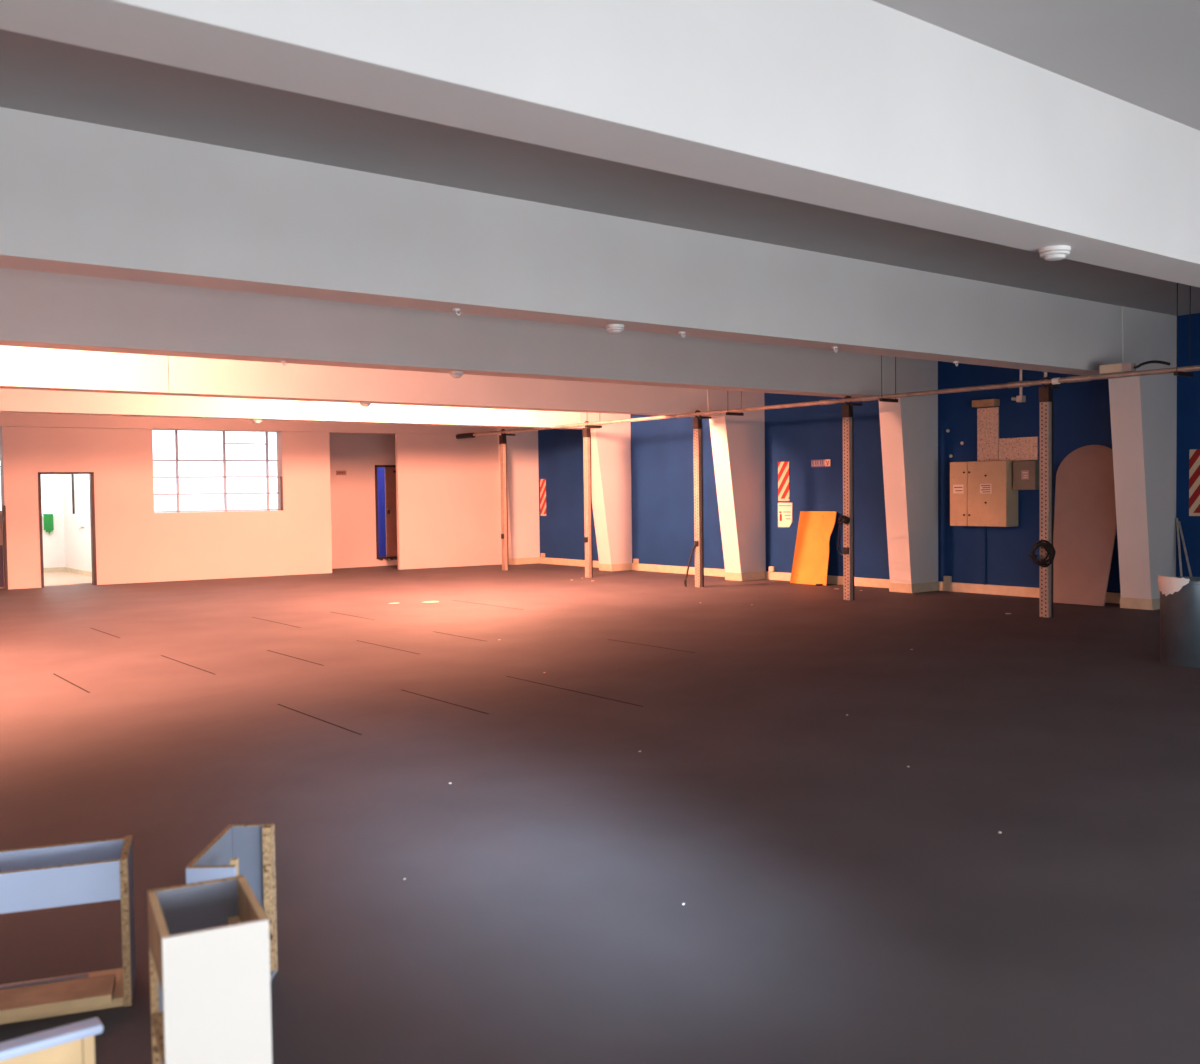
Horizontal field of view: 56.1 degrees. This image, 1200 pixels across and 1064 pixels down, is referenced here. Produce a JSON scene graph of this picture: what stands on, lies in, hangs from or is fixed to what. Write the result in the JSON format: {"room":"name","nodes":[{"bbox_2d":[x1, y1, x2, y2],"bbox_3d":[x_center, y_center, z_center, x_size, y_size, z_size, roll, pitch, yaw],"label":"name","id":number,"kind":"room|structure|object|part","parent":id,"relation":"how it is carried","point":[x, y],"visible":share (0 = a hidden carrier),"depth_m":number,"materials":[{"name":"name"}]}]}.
{"room":"empty warehouse","nodes":[
{"label":"empty warehouse","id":0,"kind":"room"},
{"bbox_2d":[0,511,3,586],"bbox_3d":[-11.539,-0.862,20.223,2.119,3.790,0.100,-2,2,-32],"label":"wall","id":1,"kind":"structure","parent":0,"point":[1,537],"depth_m":20.58,"materials":[{"name":"paint"}]},
{"bbox_2d":[42,474,91,571],"bbox_3d":[-11.353,-0.450,22.501,2.350,2.800,4.300,-2,3,-38],"label":"wall","id":2,"kind":"structure","parent":0,"point":[68,546],"depth_m":24.21,"materials":[{"name":"white paint"}]},
{"bbox_2d":[43,514,53,533],"bbox_3d":[-11.969,-0.174,24.427,0.191,0.442,0.111,-2,3,-38],"label":"towel","id":3,"kind":"object","parent":2,"relation":"hanging from","point":[48,518],"visible":1,"depth_m":24.39,"materials":[{"name":"green fabric"}]},
{"bbox_2d":[55,474,58,515],"bbox_3d":[-12.456,-0.941,24.190,1.500,1.210,0.040,-2,3,-38],"label":"window","id":4,"kind":"structure","parent":2,"relation":"in","point":[56,475],"depth_m":24.63,"materials":[{"name":"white glass"}]},
{"bbox_2d":[44,567,91,576],"bbox_3d":[-11.462,0.884,22.704,2.040,0.098,3.500,-2,3,-38],"label":"baseboard","id":5,"kind":"structure","parent":2,"relation":"attached to","point":[55,569],"depth_m":24.37,"materials":[{"name":"beige paint"}]},
{"bbox_2d":[71,474,74,513],"bbox_3d":[-11.171,-1.091,23.852,0.042,1.420,0.042,-2,3,-38],"label":"downpipe","id":6,"kind":"object","parent":2,"relation":"attached to","point":[72,475],"visible":0.66,"depth_m":23.84,"materials":[{"name":"metal"}]},
{"bbox_2d":[0,426,501,588],"bbox_3d":[-8.624,-0.944,21.438,17.505,3.790,0.279,-2,2,-32],"label":"wall","id":7,"kind":"structure","parent":0,"point":[448,496],"depth_m":22.27,"materials":[{"name":"paint"}]},
{"bbox_2d":[2,505,7,589],"bbox_3d":[-10.605,0.277,20.076,0.045,1.500,0.064,-2,3,-38],"label":"trim","id":8,"kind":"structure","parent":7,"relation":"attached to","point":[3,506],"depth_m":20.05,"materials":[{"name":"paint"}]},
{"bbox_2d":[38,472,96,587],"bbox_3d":[-9.761,-0.050,20.632,0.936,2.090,0.120,-2,2,-32],"label":"door frame","id":9,"kind":"structure","parent":7,"relation":"in","point":[91,474],"depth_m":20.79,"materials":[{"name":"paint"}]},
{"bbox_2d":[153,430,278,512],"bbox_3d":[-7.580,-1.195,22.208,2.465,1.590,0.040,-2,2,-32],"label":"window","id":10,"kind":"structure","parent":7,"relation":"in","point":[224,460],"depth_m":22.27,"materials":[{"name":"white metal"}]},
{"bbox_2d":[0,413,497,434],"bbox_3d":[-8.759,-2.384,21.127,16.979,0.885,0.034,-2,2,-32],"label":"ceiling beam","id":11,"kind":"structure","parent":7,"relation":"attached to","point":[6,419],"depth_m":21.89,"materials":[{"name":"paint"}]},
{"bbox_2d":[280,476,282,510],"bbox_3d":[-6.415,-0.777,22.702,0.030,0.690,0.053,-2,3,-38],"label":"trim","id":12,"kind":"structure","parent":7,"relation":"attached to","point":[281,477],"depth_m":22.69,"materials":[{"name":"paint"}]},
{"bbox_2d":[329,433,397,568],"bbox_3d":[-4.417,-0.779,24.960,4.450,3.100,1.420,-2,3,-38],"label":"wall","id":13,"kind":"structure","parent":0,"point":[353,510],"depth_m":24.94,"materials":[{"name":"paint"}]},
{"bbox_2d":[336,471,345,474],"bbox_3d":[-5.677,-1.298,24.707,0.240,0.100,0.014,-2,3,-38],"label":"door sign","id":14,"kind":"object","parent":13,"relation":"attached to","point":[337,472],"visible":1,"depth_m":24.70,"materials":[{"name":"white plastic"}]},
{"bbox_2d":[375,465,397,559],"bbox_3d":[-4.698,-0.443,25.546,0.900,2.145,0.202,-2,3,-38],"label":"door","id":15,"kind":"structure","parent":13,"relation":"in","point":[390,470],"depth_m":25.50,"materials":[{"name":"paint"}]},
{"bbox_2d":[377,467,385,556],"bbox_3d":[-4.877,-0.763,26.090,1.800,3.000,0.930,-2,3,-38],"label":"wall","id":16,"kind":"structure","parent":0,"point":[380,470],"depth_m":26.38,"materials":[{"name":"blue paint"}]},
{"bbox_2d":[0,563,1199,1063],"bbox_3d":[-2.313,1.220,13.539,18.200,0.162,29.200,-2,3,-38],"label":"floor","id":17,"kind":"structure","parent":0,"point":[846,902],"depth_m":5.75,"materials":[{"name":"concrete"}]},
{"bbox_2d":[0,1017,102,1063],"bbox_3d":[-1.450,1.357,2.537,0.620,0.345,0.060,-2,3,-36],"label":"pine carcass","id":18,"kind":"object","parent":17,"relation":"on","point":[74,1043],"visible":1,"depth_m":2.64,"materials":[{"name":"beige wood"}]},
{"bbox_3d":[-1.453,1.370,2.518,0.552,0.322,0.016,-2,3,-36],"label":"panel","id":19,"kind":"part","parent":18,"relation":"part of","materials":[{"name":"brown wood"}]},
{"bbox_3d":[-1.228,1.360,2.702,0.026,0.322,0.048,-2,3,-36],"label":"panel","id":20,"kind":"part","parent":18,"relation":"part of","materials":[{"name":"brown wood"}]},
{"bbox_2d":[0,835,135,1023],"bbox_3d":[-1.900,1.266,3.533,0.800,0.470,0.255,-1,2,-19],"label":"shelf carcass","id":21,"kind":"object","parent":17,"relation":"on","point":[41,877],"visible":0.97,"depth_m":3.53,"materials":[{"name":"grey laminate"}]},
{"bbox_2d":[0,973,88,989],"bbox_3d":[-1.957,1.463,3.587,0.600,0.016,0.024,-1,2,-19],"label":"batten","id":22,"kind":"object","parent":21,"relation":"in","point":[86,975],"visible":0.51,"depth_m":3.64,"materials":[{"name":"grey wood"}]},
{"bbox_2d":[0,974,114,1019],"bbox_3d":[-1.884,1.459,3.462,0.715,0.030,0.162,-1,2,-19],"label":"plank","id":23,"kind":"object","parent":21,"relation":"in","point":[44,998],"visible":1,"depth_m":3.50,"materials":[{"name":"brown wood"}]},
{"bbox_3d":[-1.875,1.100,3.413,0.777,0.124,0.016,-1,2,-19],"label":"rail","id":24,"kind":"part","parent":21,"relation":"part of","materials":[{"name":"blue laminate"}]},
{"bbox_3d":[-1.900,1.486,3.541,0.758,0.028,0.246,-1,2,-19],"label":"panel","id":25,"kind":"part","parent":21,"relation":"part of","materials":[{"name":"brown wood"}]},
{"bbox_3d":[-1.953,1.094,3.634,0.777,0.124,0.017,-1,2,-19],"label":"rail","id":26,"kind":"part","parent":21,"relation":"part of","materials":[{"name":"blue laminate"}]},
{"bbox_3d":[-1.534,1.256,3.661,0.023,0.470,0.255,-1,2,-19],"label":"panel","id":27,"kind":"part","parent":21,"relation":"part of","materials":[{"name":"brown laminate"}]},
{"bbox_2d":[152,1011,164,1063],"bbox_3d":[-0.964,1.236,2.777,0.235,0.018,0.322,-2,2,-27],"label":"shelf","id":28,"kind":"object","parent":17,"relation":"attached to","point":[157,1016],"depth_m":2.78,"materials":[{"name":"brown wood"}]},
{"bbox_2d":[147,875,271,1063],"bbox_3d":[-0.964,1.215,2.777,0.237,0.600,0.357,-2,2,-27],"label":"drawer carcass","id":29,"kind":"object","parent":17,"relation":"on","point":[209,948],"visible":1,"depth_m":2.64,"materials":[{"name":"white laminate"}]},
{"bbox_3d":[-1.065,0.986,2.719,0.018,0.135,0.322,-2,2,-27],"label":"rail","id":30,"kind":"part","parent":29,"relation":"part of","materials":[{"name":"brown wood"}]},
{"bbox_3d":[-0.887,1.219,2.625,0.237,0.600,0.016,-2,2,-27],"label":"panel","id":31,"kind":"part","parent":29,"relation":"part of","materials":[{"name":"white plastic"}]},
{"bbox_3d":[-0.869,0.980,2.817,0.018,0.135,0.322,-2,2,-27],"label":"rail","id":32,"kind":"part","parent":29,"relation":"part of","materials":[{"name":"brown wood"}]},
{"bbox_2d":[186,824,277,981],"bbox_3d":[-1.161,1.239,3.575,0.152,0.500,0.433,-1,2,-1],"label":"carcass","id":33,"kind":"object","parent":17,"relation":"on","point":[248,850],"visible":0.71,"depth_m":3.75,"materials":[{"name":"grey laminate"}]},
{"bbox_3d":[-1.229,1.240,3.581,0.016,0.500,0.417,-1,2,-1],"label":"panel","id":34,"kind":"part","parent":33,"relation":"part of","materials":[{"name":"grey laminate"}]},
{"bbox_3d":[-1.159,1.022,3.358,0.144,0.050,0.015,-1,2,-1],"label":"rail","id":35,"kind":"part","parent":33,"relation":"part of","materials":[{"name":"blue laminate"}]},
{"bbox_3d":[-1.158,1.232,3.783,0.136,0.500,0.016,-1,2,-1],"label":"panel","id":36,"kind":"part","parent":33,"relation":"part of","materials":[{"name":"grey laminate"}]},
{"bbox_3d":[-1.150,1.481,3.583,0.135,0.016,0.400,-1,2,-1],"label":"panel","id":37,"kind":"part","parent":33,"relation":"part of","materials":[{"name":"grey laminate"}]},
{"bbox_2d":[499,429,514,569],"bbox_3d":[-1.892,-0.674,23.410,0.355,2.934,0.175,-2,3,-38],"label":"post","id":38,"kind":"object","parent":17,"relation":"on","point":[502,438],"visible":1,"depth_m":23.31,"materials":[{"name":"metal"}]},
{"bbox_3d":[-1.962,-0.554,23.373,0.011,2.700,0.150,-2,3,-38],"label":"plate","id":39,"kind":"part","parent":38,"relation":"part of","materials":[{"name":"metal"}]},
{"bbox_2d":[497,427,539,564],"bbox_3d":[-1.864,-1.175,25.455,0.980,3.790,0.462,-2,3,-38],"label":"column","id":40,"kind":"structure","parent":17,"relation":"on","point":[522,448],"depth_m":25.29,"materials":[{"name":"white paint"}]},
{"bbox_2d":[582,421,598,577],"bbox_3d":[-0.131,-0.616,21.131,0.355,2.934,0.175,-2,3,-38],"label":"post","id":41,"kind":"object","parent":17,"relation":"on","point":[586,431],"visible":0.9,"depth_m":21.03,"materials":[{"name":"metal"}]},
{"bbox_3d":[-0.202,-0.496,21.095,0.011,2.700,0.150,-2,3,-38],"label":"plate","id":42,"kind":"part","parent":41,"relation":"part of","materials":[{"name":"metal"}]},
{"bbox_2d":[576,412,631,570],"bbox_3d":[0.009,-1.103,22.734,1.375,3.790,0.424,-2,3,-38],"label":"column","id":43,"kind":"structure","parent":17,"relation":"on","point":[611,443],"depth_m":22.73,"materials":[{"name":"white paint"}]},
{"bbox_2d":[693,410,710,586],"bbox_3d":[1.732,-0.555,18.730,0.345,2.934,0.175,-2,3,-38],"label":"post","id":44,"kind":"object","parent":17,"relation":"on","point":[697,421],"visible":1,"depth_m":18.63,"materials":[{"name":"metal"}]},
{"bbox_2d":[684,541,698,586],"bbox_3d":[1.485,0.531,18.694,0.290,0.768,0.163,1,3,40],"label":"strap","id":45,"kind":"object","parent":44,"relation":"attached to","point":[696,542],"visible":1,"depth_m":18.70,"materials":[{"name":"grey fabric"}]},
{"bbox_3d":[1.657,-0.435,18.691,0.011,2.700,0.150,-2,3,-38],"label":"plate","id":46,"kind":"part","parent":44,"relation":"part of","materials":[{"name":"metal"}]},
{"bbox_2d":[705,389,765,580],"bbox_3d":[2.294,-1.032,19.888,1.450,3.790,0.424,-2,3,-38],"label":"column","id":47,"kind":"structure","parent":17,"relation":"on","point":[738,442],"depth_m":19.86,"materials":[{"name":"white paint"}]},
{"bbox_2d":[790,511,836,585],"bbox_3d":[3.600,0.266,19.022,0.284,1.223,0.800,-2,3,-38],"label":"plywood board","id":48,"kind":"object","parent":17,"relation":"on","point":[815,528],"visible":1,"depth_m":19.02,"materials":[{"name":"orange wood"}]},
{"bbox_2d":[842,396,861,599],"bbox_3d":[3.660,-0.491,16.227,0.355,2.934,0.175,-2,3,-38],"label":"post","id":49,"kind":"object","parent":17,"relation":"on","point":[847,409],"visible":1,"depth_m":16.13,"materials":[{"name":"metal"}]},
{"bbox_2d":[456,365,1199,438],"bbox_3d":[2.877,-1.896,16.967,0.109,0.109,19.800,-2,3,-38],"label":"pipe","id":50,"kind":"object","parent":49,"relation":"on","point":[1083,378],"visible":1,"depth_m":15.51,"materials":[{"name":"metal"}]},
{"bbox_2d":[1099,363,1135,373],"bbox_3d":[5.963,-1.885,12.969,0.122,0.100,0.380,-2,3,-38],"label":"junction box","id":51,"kind":"object","parent":50,"relation":"attached to","point":[1120,367],"visible":1,"depth_m":12.92,"materials":[{"name":"beige paint"}]},
{"bbox_2d":[1133,360,1169,368],"bbox_3d":[6.203,-1.889,12.659,0.032,0.077,0.409,-2,3,-38],"label":"loose cable","id":52,"kind":"object","parent":50,"relation":"on","point":[1152,361],"visible":1,"depth_m":12.65,"materials":[{"name":"black rubber"}]},
{"bbox_2d":[837,519,842,555],"bbox_3d":[3.643,0.086,16.945,0.112,0.594,1.500,0,2,10],"label":"cable","id":53,"kind":"object","parent":49,"relation":"hanging from","point":[841,519],"visible":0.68,"depth_m":17.33,"materials":[{"name":"black rubber"}]},
{"bbox_2d":[838,515,849,523],"bbox_3d":[3.487,-0.173,16.125,0.103,0.127,0.220,-2,3,-38],"label":"wrap","id":54,"kind":"object","parent":49,"relation":"attached to","point":[847,519],"visible":1,"depth_m":16.08,"materials":[{"name":"black rubber"}]},
{"bbox_3d":[3.590,-0.372,16.191,0.011,2.700,0.150,-2,3,-38],"label":"plate","id":55,"kind":"part","parent":49,"relation":"part of","materials":[{"name":"metal"}]},
{"bbox_2d":[879,356,937,592],"bbox_3d":[4.611,-0.968,17.243,1.400,3.790,0.424,-2,3,-38],"label":"column","id":56,"kind":"structure","parent":17,"relation":"on","point":[909,425],"depth_m":17.19,"materials":[{"name":"white paint"}]},
{"bbox_2d":[1028,372,1060,616],"bbox_3d":[5.485,-0.461,13.780,0.460,3.000,0.355,-2,3,-38],"label":"post","id":57,"kind":"object","parent":17,"relation":"on","point":[1045,392],"depth_m":13.70,"materials":[{"name":"metal"}]},
{"bbox_3d":[5.358,0.264,13.700,0.115,0.339,0.355,-2,3,-38],"label":"cable coil","id":58,"kind":"part","parent":57,"relation":"part of","materials":[{"name":"black rubber"}]},
{"bbox_3d":[5.467,-0.310,13.762,0.011,2.700,0.150,-2,3,-38],"label":"plate","id":59,"kind":"part","parent":57,"relation":"part of","materials":[{"name":"metal"}]},
{"bbox_3d":[5.542,-1.776,13.784,0.280,0.035,0.040,-2,3,-38],"label":"arm","id":60,"kind":"part","parent":57,"relation":"part of","materials":[{"name":"metal"}]},
{"bbox_2d":[1053,445,1116,605],"bbox_3d":[6.585,-0.110,15.328,0.508,2.158,0.980,-2,3,-38],"label":"board","id":61,"kind":"object","parent":17,"relation":"on","point":[1085,523],"visible":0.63,"depth_m":15.31,"materials":[{"name":"brown wood"}]},
{"bbox_2d":[1108,306,1176,609],"bbox_3d":[6.873,-0.899,14.455,1.450,3.790,0.424,-2,3,-38],"label":"column","id":62,"kind":"structure","parent":17,"relation":"on","point":[1143,409],"depth_m":14.39,"materials":[{"name":"white paint"}]},
{"bbox_2d":[1160,577,1199,667],"bbox_3d":[5.305,0.796,10.050,0.568,0.757,0.568,-2,3,-38],"label":"waste bin","id":63,"kind":"object","parent":17,"relation":"on","point":[1179,611],"visible":0.89,"depth_m":9.87,"materials":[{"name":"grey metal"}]},
{"bbox_2d":[1157,575,1189,595],"bbox_3d":[5.071,0.479,9.990,0.126,0.180,0.395,-1,2,-12],"label":"liner","id":64,"kind":"object","parent":63,"relation":"in","point":[1167,585],"visible":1,"depth_m":9.93,"materials":[{"name":"white plastic"}]},
{"bbox_2d":[1176,518,1182,576],"bbox_3d":[7.481,0.407,14.513,0.027,1.169,0.408,0,2,14],"label":"stick","id":65,"kind":"object","parent":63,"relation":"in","point":[1177,524],"visible":0.66,"depth_m":14.56,"materials":[{"name":"metal"}]},
{"bbox_2d":[1178,521,1191,576],"bbox_3d":[7.544,0.429,14.433,0.028,1.131,0.518,-1,2,0],"label":"stick","id":66,"kind":"object","parent":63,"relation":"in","point":[1179,523],"visible":0.66,"depth_m":14.51,"materials":[{"name":"metal"}]},
{"bbox_2d":[0,0,1199,315],"bbox_3d":[-1.295,-2.701,12.015,18.200,0.200,25.700,-2,3,-38],"label":"ceiling","id":67,"kind":"structure","parent":0,"point":[1145,54],"depth_m":6.74,"materials":[{"name":"paint"}]},
{"bbox_2d":[0,388,581,428],"bbox_3d":[-6.676,-2.262,17.543,15.810,0.930,0.390,-2,3,-38],"label":"beam","id":68,"kind":"structure","parent":67,"relation":"attached to","point":[11,400],"depth_m":18.24,"materials":[{"name":"white paint"}]},
{"bbox_2d":[251,419,261,422],"bbox_3d":[-5.615,-1.810,18.394,0.170,0.062,0.170,-2,3,-38],"label":"smoke detector","id":69,"kind":"object","parent":68,"relation":"attached to","point":[252,420],"visible":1,"depth_m":18.34,"materials":[{"name":"white plastic"}]},
{"bbox_2d":[0,346,707,416],"bbox_3d":[-4.430,-2.200,14.661,15.840,0.907,0.400,-2,3,-38],"label":"beam","id":70,"kind":"structure","parent":67,"relation":"attached to","point":[27,368],"depth_m":14.94,"materials":[{"name":"white paint"}]},
{"bbox_3d":[-7.930,-2.050,11.712,6.690,0.907,0.010,-2,3,-38],"label":"facing panel","id":71,"kind":"part","parent":70,"relation":"part of","materials":[{"name":"white paint"}]},
{"bbox_2d":[360,402,370,406],"bbox_3d":[-3.255,-1.767,15.618,0.150,0.062,0.150,-2,3,-38],"label":"smoke detector","id":72,"kind":"object","parent":70,"relation":"attached to","point":[363,404],"visible":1,"depth_m":15.57,"materials":[{"name":"white plastic"}]},
{"bbox_2d":[0,267,882,397],"bbox_3d":[-2.192,-2.167,11.960,16.080,0.840,0.390,-2,3,-38],"label":"beam","id":73,"kind":"structure","parent":67,"relation":"attached to","point":[38,309],"depth_m":11.66,"materials":[{"name":"white paint"}]},
{"bbox_2d":[450,371,462,377],"bbox_3d":[-1.591,-1.742,12.481,0.150,0.062,0.150,-2,3,-38],"label":"smoke detector","id":74,"kind":"object","parent":73,"relation":"attached to","point":[455,374],"visible":1,"depth_m":12.43,"materials":[{"name":"white plastic"}]},
{"bbox_2d":[0,107,1122,374],"bbox_3d":[0.026,-2.106,9.139,16.140,0.820,0.390,-2,3,-38],"label":"beam","id":75,"kind":"structure","parent":67,"relation":"attached to","point":[81,198],"depth_m":8.10,"materials":[{"name":"white paint"}]},
{"bbox_2d":[452,308,460,315],"bbox_3d":[-1.064,-1.628,8.352,0.059,0.052,0.061,0,2,7],"label":"ceiling hook","id":76,"kind":"object","parent":75,"relation":"attached to","point":[456,310],"visible":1,"depth_m":8.34,"materials":[{"name":"white plastic"}]},
{"bbox_2d":[605,324,623,333],"bbox_3d":[0.123,-1.671,9.281,0.156,0.062,0.156,-2,3,-38],"label":"smoke detector","id":77,"kind":"object","parent":75,"relation":"attached to","point":[612,328],"visible":1,"depth_m":9.23,"materials":[{"name":"white plastic"}]},
{"bbox_2d":[585,425,601,427],"bbox_3d":[-0.124,-2.429,20.828,0.360,1.000,0.040,-2,3,-38],"label":"hanger","id":78,"kind":"object","parent":67,"relation":"hanging from","point":[586,426],"visible":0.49,"depth_m":20.80,"materials":[{"name":"metal"}]},
{"bbox_2d":[0,0,1199,287],"bbox_3d":[2.361,-2.032,6.192,16.230,0.820,0.390,-2,3,-38],"label":"beam","id":79,"kind":"structure","parent":67,"relation":"attached to","point":[871,108],"depth_m":4.67,"materials":[{"name":"white paint"}]},
{"bbox_2d":[1039,245,1070,260],"bbox_3d":[2.626,-1.605,6.502,0.170,0.062,0.170,-2,3,-38],"label":"smoke detector","id":80,"kind":"object","parent":79,"relation":"attached to","point":[1050,253],"visible":1,"depth_m":6.45,"materials":[{"name":"white plastic"}]},
{"bbox_2d":[726,391,743,415],"bbox_3d":[2.138,-2.355,17.901,0.360,1.000,0.040,-2,3,-38],"label":"hanger","id":81,"kind":"object","parent":67,"relation":"hanging from","point":[727,413],"visible":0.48,"depth_m":17.94,"materials":[{"name":"metal"}]},
{"bbox_2d":[879,355,897,401],"bbox_3d":[3.978,-2.295,15.520,0.360,1.000,0.040,-2,3,-38],"label":"hanger","id":82,"kind":"object","parent":67,"relation":"hanging from","point":[881,399],"visible":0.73,"depth_m":15.47,"materials":[{"name":"metal"}]},
{"bbox_3d":[3.860,-2.295,15.428,0.009,0.990,0.009,-1,2,-15],"label":"threaded rod","id":83,"kind":"part","parent":82,"relation":"part of","materials":[{"name":"metal"}]},
{"bbox_3d":[4.097,-2.304,15.611,0.009,0.990,0.009,-1,2,-15],"label":"threaded rod","id":84,"kind":"part","parent":82,"relation":"part of","materials":[{"name":"metal"}]},
{"bbox_2d":[1011,369,1025,402],"bbox_3d":[5.217,-2.188,14.038,0.118,1.140,0.157,-2,3,-38],"label":"conduit","id":85,"kind":"object","parent":67,"relation":"attached to","point":[1020,398],"visible":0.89,"depth_m":14.02,"materials":[{"name":"metal"}]},
{"bbox_2d":[1174,283,1192,376],"bbox_3d":[6.412,-2.215,12.372,0.360,1.000,0.040,-2,3,-38],"label":"hanger","id":86,"kind":"object","parent":67,"relation":"hanging from","point":[1176,373],"visible":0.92,"depth_m":12.33,"materials":[{"name":"metal"}]},
{"bbox_3d":[6.293,-2.215,12.280,0.009,0.990,0.009,0,2,30],"label":"threaded rod","id":87,"kind":"part","parent":86,"relation":"part of","materials":[{"name":"metal"}]},
{"bbox_3d":[6.531,-2.224,12.463,0.009,0.990,0.009,0,2,30],"label":"threaded rod","id":88,"kind":"part","parent":86,"relation":"part of","materials":[{"name":"metal"}]},
{"bbox_2d":[538,414,724,568],"bbox_3d":[0.493,-1.135,23.455,0.425,3.790,7.850,-2,3,-38],"label":"wall","id":89,"kind":"structure","parent":0,"point":[662,450],"depth_m":22.50,"materials":[{"name":"blue paint"}]},
{"bbox_2d":[540,479,545,515],"bbox_3d":[-1.282,-0.781,25.414,0.012,0.830,0.215,-2,3,-38],"label":"sign","id":90,"kind":"object","parent":89,"relation":"attached to","point":[542,481],"visible":1,"depth_m":25.41,"materials":[{"name":"red plastic"}]},
{"bbox_2d":[539,557,1120,603],"bbox_3d":[5.957,0.865,16.548,0.212,0.140,23.266,-2,3,-39],"label":"baseboard","id":91,"kind":"structure","parent":89,"relation":"attached to","point":[858,581],"depth_m":18.46,"materials":[{"name":"beige paint"}]},
{"bbox_2d":[764,393,889,578],"bbox_3d":[4.060,-1.024,19.034,0.400,3.790,3.510,-2,3,-38],"label":"wall","id":92,"kind":"structure","parent":0,"point":[798,436],"depth_m":19.00,"materials":[{"name":"blue paint"}]},
{"bbox_2d":[769,566,774,571],"bbox_3d":[3.058,0.661,20.041,0.062,0.094,0.120,-2,3,-38],"label":"box","id":93,"kind":"object","parent":92,"relation":"attached to","point":[771,568],"visible":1,"depth_m":20.01,"materials":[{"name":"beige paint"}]},
{"bbox_2d":[778,461,789,500],"bbox_3d":[3.227,-0.890,19.779,0.012,0.690,0.260,-2,3,-38],"label":"sign","id":94,"kind":"object","parent":92,"relation":"attached to","point":[783,467],"visible":1,"depth_m":19.77,"materials":[{"name":"red plastic"}]},
{"bbox_2d":[778,503,792,526],"bbox_3d":[3.253,-0.300,19.773,0.024,0.430,0.335,-2,3,-38],"label":"notice","id":95,"kind":"object","parent":92,"relation":"attached to","point":[785,510],"visible":1,"depth_m":19.76,"materials":[{"name":"paper"}]},
{"bbox_2d":[811,459,830,466],"bbox_3d":[3.743,-1.165,19.096,0.013,0.125,0.420,-2,3,-38],"label":"wall label","id":96,"kind":"object","parent":92,"relation":"attached to","point":[825,462],"visible":1,"depth_m":19.08,"materials":[{"name":"white plastic"}]},
{"bbox_2d":[938,361,1120,592],"bbox_3d":[6.380,-0.959,16.342,0.400,3.790,3.590,-2,3,-38],"label":"wall","id":97,"kind":"structure","parent":0,"point":[1081,410],"depth_m":16.57,"materials":[{"name":"blue paint"}]},
{"bbox_2d":[943,576,951,581],"bbox_3d":[5.361,0.726,17.373,0.062,0.094,0.120,-2,3,-38],"label":"box","id":98,"kind":"object","parent":97,"relation":"attached to","point":[945,578],"visible":1,"depth_m":17.34,"materials":[{"name":"beige paint"}]},
{"bbox_2d":[950,460,1017,526],"bbox_3d":[5.677,-0.567,16.681,0.324,0.960,0.950,-2,3,-38],"label":"electrical cabinet","id":99,"kind":"object","parent":97,"relation":"attached to","point":[982,493],"visible":1,"depth_m":16.51,"materials":[{"name":"beige metal"}]},
{"bbox_3d":[5.368,-0.569,16.855,0.020,0.952,0.293,-2,3,-38],"label":"door","id":100,"kind":"part","parent":99,"relation":"part of","materials":[{"name":"beige metal"}]},
{"bbox_3d":[5.661,-0.559,16.477,0.020,0.952,0.643,-2,3,-38],"label":"door","id":101,"kind":"part","parent":99,"relation":"part of","materials":[{"name":"beige metal"}]},
{"bbox_2d":[983,526,986,584],"bbox_3d":[5.762,0.347,16.852,0.050,0.880,0.050,-2,3,-38],"label":"conduit","id":102,"kind":"object","parent":97,"relation":"attached to","point":[984,580],"visible":0.83,"depth_m":16.84,"materials":[{"name":"blue paint"}]},
{"bbox_2d":[972,399,999,407],"bbox_3d":[5.718,-1.909,16.691,0.158,0.100,0.370,-2,3,-38],"label":"block","id":103,"kind":"object","parent":97,"relation":"attached to","point":[987,402],"visible":1,"depth_m":16.61,"materials":[{"name":"brown wood"}]},
{"bbox_2d":[977,407,998,460],"bbox_3d":[5.772,-1.451,16.751,0.028,0.790,0.350,-2,3,-38],"label":"board","id":104,"kind":"object","parent":97,"relation":"attached to","point":[987,418],"visible":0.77,"depth_m":16.74,"materials":[{"name":"beige wood"}]},
{"bbox_2d":[999,437,1037,460],"bbox_3d":[6.078,-1.204,16.371,0.032,0.335,0.615,-2,3,-38],"label":"board","id":105,"kind":"object","parent":97,"relation":"attached to","point":[1022,448],"visible":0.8,"depth_m":16.34,"materials":[{"name":"beige wood"}]},
{"bbox_2d":[1013,461,1039,489],"bbox_3d":[6.141,-0.812,16.168,0.205,0.415,0.360,-2,3,-38],"label":"meter box","id":106,"kind":"object","parent":97,"relation":"attached to","point":[1026,474],"visible":0.94,"depth_m":16.07,"materials":[{"name":"grey metal"}]},
{"bbox_2d":[1176,313,1199,576],"bbox_3d":[8.742,-0.888,13.467,0.400,3.790,3.850,-2,3,-38],"label":"wall","id":107,"kind":"structure","parent":0,"point":[1188,388],"depth_m":14.59,"materials":[{"name":"blue paint"}]},
{"bbox_2d":[1189,449,1199,515],"bbox_3d":[7.710,-0.635,14.477,0.012,0.860,0.260,-2,3,-38],"label":"sign","id":108,"kind":"object","parent":107,"relation":"attached to","point":[1194,454],"visible":1,"depth_m":14.52,"materials":[{"name":"red plastic"}]}
]}

